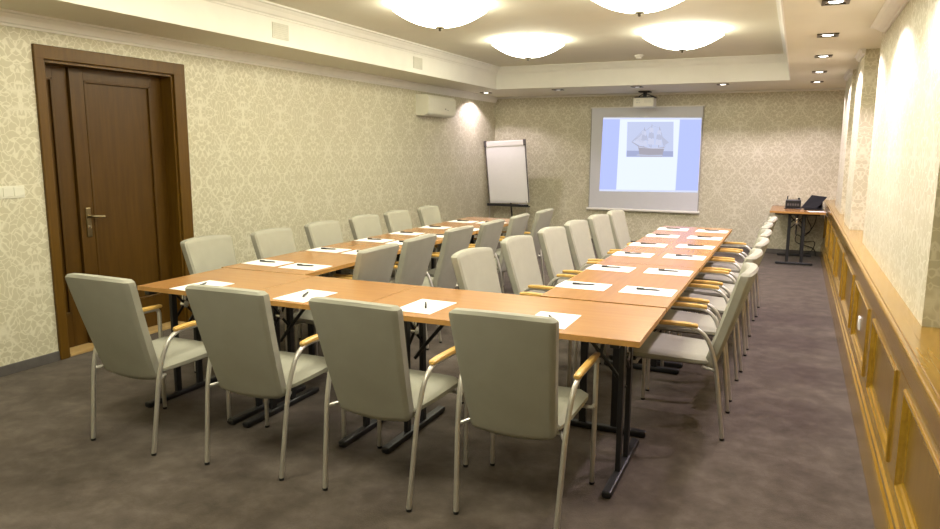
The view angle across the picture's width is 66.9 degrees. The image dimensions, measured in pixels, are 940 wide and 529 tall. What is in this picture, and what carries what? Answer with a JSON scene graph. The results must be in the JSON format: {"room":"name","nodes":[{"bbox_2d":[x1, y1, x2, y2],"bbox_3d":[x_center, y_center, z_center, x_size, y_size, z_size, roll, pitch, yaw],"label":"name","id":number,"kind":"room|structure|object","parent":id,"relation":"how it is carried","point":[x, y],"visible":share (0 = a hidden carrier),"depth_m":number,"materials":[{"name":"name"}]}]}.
{"room":"conference room","nodes":[
{"label":"conference room","id":0,"kind":"room"},
{"bbox_2d":[0,25,494,366],"bbox_3d":[-2.435,-0.747,6.590,0.250,2.432,13.300,4,10,24],"label":"wall","id":1,"kind":"structure","parent":0,"point":[269,147],"depth_m":7.07,"materials":[{"name":"paper"}]},
{"bbox_2d":[0,185,24,198],"bbox_3d":[-3.104,-0.491,4.821,0.013,0.084,0.168,4,10,24],"label":"light switch","id":2,"kind":"object","parent":1,"relation":"attached to","point":[6,192],"visible":1,"depth_m":4.82,"materials":[{"name":"beige plastic"}]},
{"bbox_2d":[31,43,193,359],"bbox_3d":[-2.812,-0.508,5.689,0.213,2.246,1.336,4,10,24],"label":"door","id":3,"kind":"structure","parent":1,"relation":"in","point":[113,129],"depth_m":5.66,"materials":[{"name":"brown wood"}]},
{"bbox_2d":[0,240,474,376],"bbox_3d":[-2.321,0.429,6.726,0.014,0.070,13.300,4,10,24],"label":"baseboard","id":4,"kind":"structure","parent":1,"relation":"attached to","point":[34,362],"depth_m":5.01,"materials":[{"name":"brown wood"}]},
{"bbox_2d":[416,94,455,117],"bbox_3d":[-0.476,-2.254,10.142,0.206,0.282,0.860,4,10,24],"label":"air conditioner","id":5,"kind":"object","parent":1,"relation":"attached to","point":[426,105],"visible":1,"depth_m":9.92,"materials":[{"name":"beige plastic"}]},
{"bbox_2d":[0,242,874,528],"bbox_3d":[0.268,0.710,5.606,6.281,0.100,13.550,4,10,24],"label":"floor","id":6,"kind":"structure","parent":0,"point":[788,457],"depth_m":3.66,"materials":[{"name":"carpet"}]},
{"bbox_2d":[65,273,230,455],"bbox_3d":[-1.725,0.469,3.824,0.534,0.926,0.646,4,10,24],"label":"chair","id":7,"kind":"object","parent":6,"relation":"on","point":[111,311],"visible":0.96,"depth_m":3.61,"materials":[{"name":"grey fabric"}]},
{"bbox_2d":[137,268,312,424],"bbox_3d":[-1.489,0.467,4.425,0.742,0.740,0.749,4,10,24],"label":"folding table","id":8,"kind":"object","parent":6,"relation":"on","point":[245,279],"visible":0.42,"depth_m":4.41,"materials":[{"name":"brown wood"}]},
{"bbox_2d":[169,280,234,290],"bbox_3d":[-1.576,0.127,4.196,0.210,0.002,0.297,5,10,27],"label":"notepad","id":9,"kind":"object","parent":8,"relation":"on","point":[209,282],"visible":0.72,"depth_m":4.24,"materials":[{"name":"white paper"}]},
{"bbox_2d":[180,235,298,372],"bbox_3d":[-1.629,0.278,5.003,0.646,0.926,0.534,4,10,24],"label":"chair","id":10,"kind":"object","parent":6,"relation":"on","point":[208,252],"visible":0.34,"depth_m":5.03,"materials":[{"name":"grey fabric"}]},
{"bbox_2d":[185,284,345,480],"bbox_3d":[-1.017,0.516,3.554,0.534,0.926,0.646,4,10,22],"label":"chair","id":11,"kind":"object","parent":6,"relation":"on","point":[236,327],"visible":0.97,"depth_m":3.33,"materials":[{"name":"grey fabric"}]},
{"bbox_2d":[250,228,354,355],"bbox_3d":[-1.298,0.202,5.482,0.646,0.926,0.534,4,10,23],"label":"chair","id":12,"kind":"object","parent":6,"relation":"on","point":[270,242],"visible":0.29,"depth_m":5.50,"materials":[{"name":"grey fabric"}]},
{"bbox_2d":[221,244,401,354],"bbox_3d":[-1.109,0.308,5.415,0.694,0.740,1.373,4,10,24],"label":"folding table","id":13,"kind":"object","parent":6,"relation":"on","point":[337,261],"visible":0.2,"depth_m":5.15,"materials":[{"name":"brown wood"}]},
{"bbox_2d":[241,259,293,266],"bbox_3d":[-1.437,-0.012,5.057,0.297,0.002,0.210,5,10,25],"label":"notepad","id":14,"kind":"object","parent":13,"relation":"on","point":[256,262],"visible":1,"depth_m":5.02,"materials":[{"name":"white paper"}]},
{"bbox_2d":[278,263,330,270],"bbox_3d":[-1.131,0.015,4.899,0.297,0.002,0.210,4,10,23],"label":"notepad","id":15,"kind":"object","parent":13,"relation":"on","point":[291,266],"visible":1,"depth_m":4.86,"materials":[{"name":"white paper"}]},
{"bbox_2d":[305,247,351,252],"bbox_3d":[-1.135,-0.117,5.714,0.297,0.002,0.210,5,10,25],"label":"notepad","id":16,"kind":"object","parent":13,"relation":"on","point":[319,249],"visible":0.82,"depth_m":5.68,"materials":[{"name":"white paper"}]},
{"bbox_2d":[341,250,356,254],"bbox_3d":[-0.825,-0.091,5.564,0.297,0.002,0.210,5,10,25],"label":"notepad","id":17,"kind":"object","parent":13,"relation":"on","point":[354,252],"visible":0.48,"depth_m":5.57,"materials":[{"name":"white paper"}]},
{"bbox_2d":[242,276,416,446],"bbox_3d":[-0.808,0.519,4.128,0.742,0.740,0.749,4,10,24],"label":"folding table","id":18,"kind":"object","parent":6,"relation":"on","point":[360,290],"visible":0.45,"depth_m":4.15,"materials":[{"name":"brown wood"}]},
{"bbox_2d":[273,289,336,302],"bbox_3d":[-0.908,0.173,3.937,0.210,0.002,0.297,5,10,26],"label":"notepad","id":19,"kind":"object","parent":18,"relation":"on","point":[297,296],"visible":0.94,"depth_m":3.93,"materials":[{"name":"white paper"}]},
{"bbox_2d":[284,243,398,351],"bbox_3d":[-0.835,0.314,4.810,0.646,0.926,0.534,4,10,24],"label":"chair","id":20,"kind":"object","parent":6,"relation":"on","point":[376,264],"visible":0.33,"depth_m":4.62,"materials":[{"name":"grey fabric"}]},
{"bbox_2d":[304,220,396,280],"bbox_3d":[-1.034,0.106,6.081,0.646,0.926,0.534,4,10,24],"label":"chair","id":21,"kind":"object","parent":6,"relation":"on","point":[327,232],"visible":0.23,"depth_m":6.10,"materials":[{"name":"grey fabric"}]},
{"bbox_2d":[333,234,436,349],"bbox_3d":[-0.605,0.226,5.358,0.646,0.926,0.534,4,10,23],"label":"chair","id":22,"kind":"object","parent":6,"relation":"on","point":[416,252],"visible":0.52,"depth_m":5.14,"materials":[{"name":"grey fabric"}]},
{"bbox_2d":[308,296,468,512],"bbox_3d":[-0.375,0.564,3.278,0.534,0.926,0.646,5,10,25],"label":"chair","id":23,"kind":"object","parent":6,"relation":"on","point":[363,343],"visible":0.98,"depth_m":3.05,"materials":[{"name":"grey fabric"}]},
{"bbox_2d":[348,214,430,277],"bbox_3d":[-0.764,0.013,6.666,0.646,0.926,0.534,5,10,25],"label":"chair","id":24,"kind":"object","parent":6,"relation":"on","point":[368,225],"visible":0.3,"depth_m":6.69,"materials":[{"name":"grey fabric"}]},
{"bbox_2d":[338,228,475,322],"bbox_3d":[-0.538,0.110,6.654,0.694,0.740,1.373,4,10,24],"label":"folding table","id":25,"kind":"object","parent":6,"relation":"on","point":[395,237],"visible":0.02,"depth_m":6.62,"materials":[{"name":"brown wood"}]},
{"bbox_2d":[354,238,392,242],"bbox_3d":[-0.849,-0.216,6.334,0.297,0.002,0.210,5,10,25],"label":"notepad","id":26,"kind":"object","parent":25,"relation":"on","point":[364,239],"visible":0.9,"depth_m":6.30,"materials":[{"name":"white paper"}]},
{"bbox_2d":[385,241,402,244],"bbox_3d":[-0.552,-0.186,6.157,0.297,0.002,0.210,4,10,24],"label":"notepad","id":27,"kind":"object","parent":25,"relation":"on","point":[397,242],"visible":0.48,"depth_m":6.18,"materials":[{"name":"white paper"}]},
{"bbox_2d":[389,231,423,235],"bbox_3d":[-0.609,-0.299,6.855,0.297,0.002,0.210,4,10,24],"label":"notepad","id":28,"kind":"object","parent":25,"relation":"on","point":[398,232],"visible":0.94,"depth_m":6.84,"materials":[{"name":"white paper"}]},
{"bbox_2d":[383,210,457,288],"bbox_3d":[-0.507,-0.072,7.199,0.646,0.926,0.534,4,10,23],"label":"chair","id":29,"kind":"object","parent":6,"relation":"on","point":[396,220],"visible":0.25,"depth_m":7.19,"materials":[{"name":"grey fabric"}]},
{"bbox_2d":[417,206,441,275],"bbox_3d":[-0.221,-0.168,7.796,0.646,0.926,0.534,4,10,22],"label":"chair","id":30,"kind":"object","parent":6,"relation":"on","point":[428,215],"visible":0.34,"depth_m":7.80,"materials":[{"name":"grey fabric"}]},
{"bbox_2d":[389,225,473,342],"bbox_3d":[-0.324,0.129,5.968,0.646,0.926,0.534,5,10,25],"label":"chair","id":31,"kind":"object","parent":6,"relation":"on","point":[457,239],"visible":0.57,"depth_m":5.73,"materials":[{"name":"grey fabric"}]},
{"bbox_2d":[426,219,504,276],"bbox_3d":[-0.039,0.043,6.503,0.646,0.926,0.534,4,10,24],"label":"chair","id":32,"kind":"object","parent":6,"relation":"on","point":[489,233],"visible":0.38,"depth_m":6.26,"materials":[{"name":"grey fabric"}]},
{"bbox_2d":[422,217,509,287],"bbox_3d":[0.033,-0.088,7.892,0.694,0.740,1.373,4,10,24],"label":"folding table","id":33,"kind":"object","parent":6,"relation":"on","point":[480,219],"visible":0.1,"depth_m":7.84,"materials":[{"name":"brown wood"}]},
{"bbox_2d":[418,226,450,228],"bbox_3d":[-0.361,-0.385,7.394,0.297,0.002,0.210,4,10,24],"label":"notepad","id":34,"kind":"object","parent":33,"relation":"on","point":[441,227],"visible":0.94,"depth_m":7.37,"materials":[{"name":"white paper"}]},
{"bbox_2d":[448,220,478,222],"bbox_3d":[-0.079,-0.483,8.006,0.297,0.002,0.210,5,10,26],"label":"notepad","id":35,"kind":"object","parent":33,"relation":"on","point":[453,220],"visible":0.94,"depth_m":8.00,"materials":[{"name":"white paper"}]},
{"bbox_2d":[455,213,529,292],"bbox_3d":[0.240,-0.050,7.085,0.646,0.926,0.534,4,10,22],"label":"chair","id":36,"kind":"object","parent":6,"relation":"on","point":[517,224],"visible":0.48,"depth_m":6.83,"materials":[{"name":"grey fabric"}]},
{"bbox_2d":[484,139,529,231],"bbox_3d":[0.687,-1.264,12.140,0.803,1.717,0.473,4,10,24],"label":"flipchart","id":37,"kind":"object","parent":6,"relation":"on","point":[506,161],"visible":0.95,"depth_m":11.94,"materials":[{"name":"white paper"}]},
{"bbox_2d":[487,203,529,206],"bbox_3d":[0.652,-1.008,12.039,0.750,0.045,0.103,4,10,24],"label":"tray","id":38,"kind":"object","parent":37,"relation":"on","point":[488,204],"depth_m":11.98,"materials":[{"name":"black metal"}]},
{"bbox_2d":[451,247,571,403],"bbox_3d":[0.241,0.386,4.400,0.646,0.926,0.534,6,11,30],"label":"chair","id":39,"kind":"object","parent":6,"relation":"on","point":[475,269],"visible":0.43,"depth_m":4.47,"materials":[{"name":"grey fabric"}]},
{"bbox_2d":[374,286,665,498],"bbox_3d":[0.202,0.593,3.700,1.452,0.740,0.724,4,10,24],"label":"folding table","id":40,"kind":"object","parent":6,"relation":"on","point":[624,327],"visible":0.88,"depth_m":3.57,"materials":[{"name":"brown wood"}]},
{"bbox_2d":[400,299,455,313],"bbox_3d":[-0.229,0.217,3.686,0.210,0.002,0.297,5,10,25],"label":"notepad","id":41,"kind":"object","parent":40,"relation":"on","point":[418,306],"visible":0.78,"depth_m":3.68,"materials":[{"name":"white paper"}]},
{"bbox_2d":[536,311,580,328],"bbox_3d":[0.392,0.265,3.408,0.210,0.002,0.297,4,10,23],"label":"notepad","id":42,"kind":"object","parent":40,"relation":"on","point":[565,320],"visible":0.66,"depth_m":3.45,"materials":[{"name":"white paper"}]},
{"bbox_2d":[494,208,553,286],"bbox_3d":[0.551,-0.150,7.713,0.646,0.926,0.534,4,10,24],"label":"chair","id":43,"kind":"object","parent":6,"relation":"on","point":[542,218],"visible":0.53,"depth_m":7.50,"materials":[{"name":"grey fabric"}]},
{"bbox_2d":[449,308,599,528],"bbox_3d":[0.226,0.599,3.085,0.534,0.926,0.646,4,10,23],"label":"chair","id":44,"kind":"object","parent":6,"relation":"on","point":[508,361],"visible":1,"depth_m":2.86,"materials":[{"name":"grey fabric"}]},
{"bbox_2d":[500,235,600,381],"bbox_3d":[0.564,0.279,5.067,0.646,0.926,0.534,5,11,29],"label":"chair","id":45,"kind":"object","parent":6,"relation":"on","point":[518,251],"visible":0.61,"depth_m":5.08,"materials":[{"name":"grey fabric"}]},
{"bbox_2d":[537,226,605,355],"bbox_3d":[0.882,0.182,5.674,0.646,0.926,0.534,6,11,30],"label":"chair","id":46,"kind":"object","parent":6,"relation":"on","point":[553,241],"visible":0.55,"depth_m":5.68,"materials":[{"name":"grey fabric"}]},
{"bbox_2d":[564,220,615,270],"bbox_3d":[1.165,0.092,6.240,0.646,0.926,0.534,5,11,29],"label":"chair","id":47,"kind":"object","parent":6,"relation":"on","point":[577,231],"visible":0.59,"depth_m":6.25,"materials":[{"name":"grey fabric"}]},
{"bbox_2d":[587,214,631,258],"bbox_3d":[1.466,-0.001,6.822,0.646,0.926,0.534,6,11,30],"label":"chair","id":48,"kind":"object","parent":6,"relation":"on","point":[599,224],"visible":0.48,"depth_m":6.83,"materials":[{"name":"grey fabric"}]},
{"bbox_2d":[540,261,698,437],"bbox_3d":[0.989,0.465,4.518,0.694,0.740,1.373,4,10,24],"label":"folding table","id":49,"kind":"object","parent":6,"relation":"on","point":[636,277],"visible":0.46,"depth_m":4.10,"materials":[{"name":"brown wood"}]},
{"bbox_2d":[555,281,611,290],"bbox_3d":[0.682,0.127,4.270,0.297,0.002,0.210,5,10,24],"label":"notepad","id":50,"kind":"object","parent":49,"relation":"on","point":[565,284],"visible":1,"depth_m":4.24,"materials":[{"name":"white paper"}]},
{"bbox_2d":[572,282,595,284],"bbox_3d":[0.683,0.116,4.268,0.138,0.014,0.012,2,9,12],"label":"pen","id":51,"kind":"object","parent":50,"relation":"on","point":[573,283],"visible":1,"depth_m":4.27,"materials":[{"name":"black plastic"}]},
{"bbox_2d":[586,264,634,271],"bbox_3d":[0.972,0.026,4.899,0.297,0.002,0.210,5,10,26],"label":"notepad","id":52,"kind":"object","parent":49,"relation":"on","point":[593,267],"visible":0.96,"depth_m":4.88,"materials":[{"name":"white paper"}]},
{"bbox_2d":[601,265,621,267],"bbox_3d":[0.973,0.015,4.897,0.138,0.014,0.012,3,10,18],"label":"pen","id":53,"kind":"object","parent":52,"relation":"on","point":[602,265],"visible":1,"depth_m":4.90,"materials":[{"name":"black plastic"}]},
{"bbox_2d":[619,286,676,296],"bbox_3d":[1.030,0.154,4.114,0.297,0.002,0.210,5,10,25],"label":"notepad","id":54,"kind":"object","parent":49,"relation":"on","point":[628,289],"visible":1,"depth_m":4.09,"materials":[{"name":"white paper"}]},
{"bbox_2d":[636,287,660,290],"bbox_3d":[1.031,0.143,4.112,0.138,0.014,0.012,4,10,21],"label":"pen","id":55,"kind":"object","parent":54,"relation":"on","point":[637,288],"visible":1,"depth_m":4.11,"materials":[{"name":"black plastic"}]},
{"bbox_2d":[643,268,692,275],"bbox_3d":[1.328,0.051,4.761,0.297,0.002,0.210,4,10,23],"label":"notepad","id":56,"kind":"object","parent":49,"relation":"on","point":[649,270],"visible":1,"depth_m":4.74,"materials":[{"name":"white paper"}]},
{"bbox_2d":[658,269,678,271],"bbox_3d":[1.329,0.040,4.759,0.138,0.014,0.012,4,10,21],"label":"pen","id":57,"kind":"object","parent":56,"relation":"on","point":[658,269],"visible":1,"depth_m":4.75,"materials":[{"name":"black plastic"}]},
{"bbox_2d":[607,210,642,248],"bbox_3d":[1.733,-0.078,7.307,0.646,0.926,0.534,5,10,28],"label":"chair","id":58,"kind":"object","parent":6,"relation":"on","point":[621,237],"visible":0.41,"depth_m":7.33,"materials":[{"name":"grey fabric"}]},
{"bbox_2d":[603,240,718,367],"bbox_3d":[1.560,0.267,5.757,0.694,0.740,1.373,4,10,24],"label":"folding table","id":59,"kind":"object","parent":6,"relation":"on","point":[659,252],"visible":0.29,"depth_m":5.42,"materials":[{"name":"brown wood"}]},
{"bbox_2d":[612,251,653,257],"bbox_3d":[1.274,-0.079,5.556,0.297,0.002,0.210,4,10,24],"label":"notepad","id":60,"kind":"object","parent":59,"relation":"on","point":[648,255],"visible":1,"depth_m":5.54,"materials":[{"name":"white paper"}]},
{"bbox_2d":[630,242,667,247],"bbox_3d":[1.535,-0.169,6.122,0.297,0.002,0.210,4,10,24],"label":"notepad","id":61,"kind":"object","parent":59,"relation":"on","point":[633,243],"visible":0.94,"depth_m":6.08,"materials":[{"name":"white paper"}]},
{"bbox_2d":[662,254,705,259],"bbox_3d":[1.638,-0.057,5.436,0.297,0.002,0.210,4,10,24],"label":"notepad","id":62,"kind":"object","parent":59,"relation":"on","point":[666,255],"visible":0.94,"depth_m":5.40,"materials":[{"name":"white paper"}]},
{"bbox_2d":[675,254,693,256],"bbox_3d":[1.639,-0.068,5.433,0.138,0.014,0.012,3,10,19],"label":"pen","id":63,"kind":"object","parent":62,"relation":"on","point":[676,254],"visible":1,"depth_m":5.43,"materials":[{"name":"black plastic"}]},
{"bbox_2d":[676,244,715,249],"bbox_3d":[1.908,-0.150,6.020,0.297,0.002,0.210,5,10,26],"label":"notepad","id":64,"kind":"object","parent":59,"relation":"on","point":[679,245],"visible":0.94,"depth_m":6.02,"materials":[{"name":"white paper"}]},
{"bbox_2d":[640,226,731,311],"bbox_3d":[2.130,0.069,6.995,0.694,0.740,1.373,4,10,24],"label":"folding table","id":65,"kind":"object","parent":6,"relation":"on","point":[683,238],"visible":0.13,"depth_m":6.83,"materials":[{"name":"brown wood"}]},
{"bbox_2d":[646,234,679,237],"bbox_3d":[1.833,-0.272,6.769,0.297,0.002,0.210,4,10,22],"label":"notepad","id":66,"kind":"object","parent":65,"relation":"on","point":[648,235],"visible":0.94,"depth_m":6.71,"materials":[{"name":"white paper"}]},
{"bbox_2d":[657,228,688,230],"bbox_3d":[2.094,-0.363,7.335,0.297,0.002,0.210,4,10,23],"label":"notepad","id":67,"kind":"object","parent":65,"relation":"on","point":[680,229],"visible":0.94,"depth_m":7.30,"materials":[{"name":"white paper"}]},
{"bbox_2d":[688,236,721,239],"bbox_3d":[2.185,-0.247,6.622,0.297,0.002,0.210,5,10,26],"label":"notepad","id":68,"kind":"object","parent":65,"relation":"on","point":[689,237],"visible":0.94,"depth_m":6.58,"materials":[{"name":"white paper"}]},
{"bbox_2d":[695,229,727,232],"bbox_3d":[2.438,-0.334,7.170,0.297,0.002,0.210,5,10,26],"label":"notepad","id":69,"kind":"object","parent":65,"relation":"on","point":[698,230],"visible":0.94,"depth_m":7.14,"materials":[{"name":"white paper"}]},
{"bbox_2d":[633,262,758,440],"bbox_3d":[1.265,0.447,4.054,0.646,0.926,0.534,4,10,23],"label":"chair","id":70,"kind":"object","parent":6,"relation":"on","point":[658,346],"visible":0.91,"depth_m":3.88,"materials":[{"name":"grey fabric"}]},
{"bbox_2d":[645,248,762,401],"bbox_3d":[1.537,0.351,4.656,0.646,0.926,0.534,5,10,25],"label":"chair","id":71,"kind":"object","parent":6,"relation":"on","point":[705,323],"visible":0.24,"depth_m":4.60,"materials":[{"name":"grey fabric"}]},
{"bbox_2d":[667,237,768,372],"bbox_3d":[1.825,0.257,5.244,0.646,0.926,0.534,4,10,24],"label":"chair","id":72,"kind":"object","parent":6,"relation":"on","point":[719,303],"visible":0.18,"depth_m":5.14,"materials":[{"name":"grey fabric"}]},
{"bbox_2d":[679,229,771,349],"bbox_3d":[2.082,0.168,5.803,0.646,0.926,0.534,4,10,23],"label":"chair","id":73,"kind":"object","parent":6,"relation":"on","point":[766,233],"visible":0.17,"depth_m":5.68,"materials":[{"name":"grey fabric"}]},
{"bbox_2d":[694,222,772,329],"bbox_3d":[2.329,0.079,6.362,0.646,0.926,0.534,5,10,25],"label":"chair","id":74,"kind":"object","parent":6,"relation":"on","point":[767,225],"visible":0.16,"depth_m":6.27,"materials":[{"name":"grey fabric"}]},
{"bbox_2d":[699,216,777,316],"bbox_3d":[2.604,-0.009,6.912,0.646,0.926,0.534,4,10,24],"label":"chair","id":75,"kind":"object","parent":6,"relation":"on","point":[772,219],"visible":0.23,"depth_m":6.82,"materials":[{"name":"grey fabric"}]},
{"bbox_2d":[770,205,825,265],"bbox_3d":[4.614,-0.419,10.087,0.687,0.740,1.127,4,10,24],"label":"folding table","id":76,"kind":"object","parent":6,"relation":"on","point":[777,209],"visible":0.96,"depth_m":9.73,"materials":[{"name":"brown wood"}]},
{"bbox_2d":[784,196,800,208],"bbox_3d":[4.574,-0.881,10.070,0.220,0.175,0.200,4,10,24],"label":"equipment box","id":77,"kind":"object","parent":76,"relation":"on","point":[790,203],"visible":0.94,"depth_m":10.00,"materials":[{"name":"black plastic"}]},
{"bbox_2d":[795,216,815,255],"bbox_3d":[4.988,-0.515,10.544,0.303,0.774,0.012,4,10,24],"label":"cable","id":78,"kind":"object","parent":76,"relation":"hanging from","point":[806,216],"visible":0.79,"depth_m":10.54,"materials":[{"name":"black plastic"}]},
{"bbox_2d":[804,216,816,253],"bbox_3d":[5.020,-0.515,10.556,0.211,0.778,0.012,4,10,24],"label":"cable","id":79,"kind":"object","parent":76,"relation":"hanging from","point":[816,216],"visible":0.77,"depth_m":10.56,"materials":[{"name":"black plastic"}]},
{"bbox_2d":[801,195,826,210],"bbox_3d":[4.766,-0.859,9.863,0.325,0.199,0.300,4,10,24],"label":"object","id":80,"kind":"object","parent":76,"relation":"on","point":[815,203],"visible":1,"depth_m":9.84,"materials":[{"name":"black plastic"}]},
{"bbox_2d":[0,0,885,96],"bbox_3d":[0.305,-1.944,5.165,6.231,0.418,13.550,4,10,24],"label":"ceiling","id":81,"kind":"structure","parent":0,"point":[589,31],"depth_m":6.82,"materials":[{"name":"paint"}]},
{"bbox_2d":[57,0,790,88],"bbox_3d":[-0.002,-1.867,4.989,4.048,0.318,10.782,4,10,24],"label":"ceiling soffit","id":82,"kind":"structure","parent":81,"relation":"attached to","point":[247,19],"depth_m":8.07,"materials":[{"name":"paint"}]},
{"bbox_2d":[272,22,288,40],"bbox_3d":[-1.650,-2.031,6.201,0.011,0.132,0.216,4,10,24],"label":"grille","id":83,"kind":"object","parent":82,"relation":"attached to","point":[279,31],"visible":1,"depth_m":6.19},
{"bbox_2d":[413,56,421,69],"bbox_3d":[-0.617,-2.389,8.444,0.011,0.132,0.216,4,10,24],"label":"grille","id":84,"kind":"object","parent":82,"relation":"attached to","point":[417,62],"visible":1,"depth_m":8.42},
{"bbox_2d":[392,0,486,30],"bbox_3d":[-0.254,-2.085,6.017,0.800,0.219,0.800,4,10,24],"label":"ceiling lamp","id":85,"kind":"object","parent":81,"relation":"attached to","point":[440,14],"visible":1,"depth_m":5.80,"materials":[{"name":"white glass"}]},
{"bbox_2d":[493,39,563,60],"bbox_3d":[0.652,-2.400,7.985,0.800,0.219,0.800,4,10,24],"label":"ceiling lamp","id":86,"kind":"object","parent":81,"relation":"attached to","point":[522,48],"visible":1,"depth_m":7.76,"materials":[{"name":"white glass"}]},
{"bbox_2d":[592,0,682,16],"bbox_3d":[1.268,-1.963,5.313,0.800,0.219,0.800,4,10,24],"label":"ceiling lamp","id":87,"kind":"object","parent":81,"relation":"attached to","point":[639,7],"visible":1,"depth_m":5.23,"materials":[{"name":"white glass"}]},
{"bbox_2d":[635,54,642,58],"bbox_3d":[2.168,-2.664,9.136,0.110,0.050,0.110,4,10,24],"label":"smoke detector","id":88,"kind":"object","parent":81,"relation":"attached to","point":[638,56],"visible":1,"depth_m":9.10,"materials":[{"name":"paint"}]},
{"bbox_2d":[633,91,656,107],"bbox_3d":[2.680,-2.529,10.893,0.315,0.237,0.266,4,10,24],"label":"projector","id":89,"kind":"object","parent":81,"relation":"hanging from","point":[644,101],"visible":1,"depth_m":10.80,"materials":[{"name":"white plastic"}]},
{"bbox_2d":[643,29,723,52],"bbox_3d":[2.175,-2.277,7.281,0.800,0.219,0.800,4,10,24],"label":"ceiling lamp","id":90,"kind":"object","parent":81,"relation":"attached to","point":[681,40],"visible":1,"depth_m":7.06,"materials":[{"name":"white glass"}]},
{"bbox_2d":[812,71,826,72],"bbox_3d":[3.949,-2.175,8.043,0.152,0.010,0.152,4,10,24],"label":"recessed light","id":91,"kind":"object","parent":81,"relation":"in","point":[812,71],"visible":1,"depth_m":8.02,"materials":[{"name":"silver metal"}]},
{"bbox_2d":[814,54,832,57],"bbox_3d":[3.331,-1.962,6.707,0.152,0.010,0.152,4,10,24],"label":"recessed light","id":92,"kind":"object","parent":81,"relation":"in","point":[831,55],"visible":1,"depth_m":6.69,"materials":[{"name":"silver metal"}]},
{"bbox_2d":[817,33,838,37],"bbox_3d":[2.758,-1.766,5.484,0.152,0.010,0.152,4,10,24],"label":"recessed light","id":93,"kind":"object","parent":81,"relation":"in","point":[822,35],"visible":1,"depth_m":5.47,"materials":[{"name":"silver metal"}]},
{"bbox_2d":[821,0,849,5],"bbox_3d":[2.189,-1.571,4.258,0.152,0.010,0.152,4,10,24],"label":"recessed light","id":94,"kind":"object","parent":81,"relation":"in","point":[829,2],"visible":1,"depth_m":4.25,"materials":[{"name":"silver metal"}]},
{"bbox_2d":[494,90,844,250],"bbox_3d":[3.071,-1.500,11.415,6.231,2.432,0.150,4,10,24],"label":"wall","id":95,"kind":"structure","parent":0,"point":[760,149],"depth_m":10.93,"materials":[{"name":"paper"}]},
{"bbox_2d":[586,105,704,213],"bbox_3d":[2.780,-1.678,11.397,1.807,1.668,0.072,4,10,24],"label":"projection screen","id":96,"kind":"object","parent":95,"relation":"attached to","point":[642,159],"visible":0.98,"depth_m":11.36,"materials":[{"name":"fabric"}]},
{"bbox_2d":[599,119,700,190],"bbox_3d":[2.847,-1.743,11.337,1.559,1.190,0.001,4,10,24],"label":"picture","id":97,"kind":"object","parent":96,"relation":"attached to","point":[635,154],"depth_m":11.33},
{"bbox_2d":[626,122,673,152],"bbox_3d":[2.857,-1.985,11.292,0.740,0.553,0.001,4,10,24],"label":"photo","id":98,"kind":"object","parent":96,"relation":"attached to","point":[641,137],"depth_m":11.29},
{"bbox_2d":[501,233,819,255],"bbox_3d":[2.824,-0.341,11.623,5.247,0.075,0.014,4,10,24],"label":"baseboard","id":99,"kind":"structure","parent":95,"relation":"attached to","point":[770,251],"depth_m":10.80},
{"bbox_2d":[835,0,939,327],"bbox_3d":[2.818,-0.337,4.236,0.670,2.432,13.300,4,10,24],"label":"wall","id":100,"kind":"structure","parent":0,"point":[888,182],"depth_m":3.92,"materials":[{"name":"paper"}]},
{"bbox_2d":[0,0,908,102],"bbox_3d":[0.316,-1.686,5.173,5.781,0.095,13.300,4,10,24],"label":"trim","id":101,"kind":"structure","parent":100,"relation":"attached to","point":[890,10],"depth_m":6.21,"materials":[{"name":"paint"}]},
{"bbox_2d":[857,316,860,329],"bbox_3d":[2.539,0.381,4.646,0.012,0.082,0.082,4,10,24],"label":"wall socket","id":102,"kind":"object","parent":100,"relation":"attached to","point":[859,317],"visible":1,"depth_m":4.62,"materials":[{"name":"white plastic"}]},
{"bbox_2d":[820,200,939,528],"bbox_3d":[2.689,0.437,4.419,0.544,0.845,13.300,4,10,24],"label":"wainscoting","id":103,"kind":"structure","parent":100,"relation":"attached to","point":[891,365],"depth_m":3.15,"materials":[{"name":"brown wood"}]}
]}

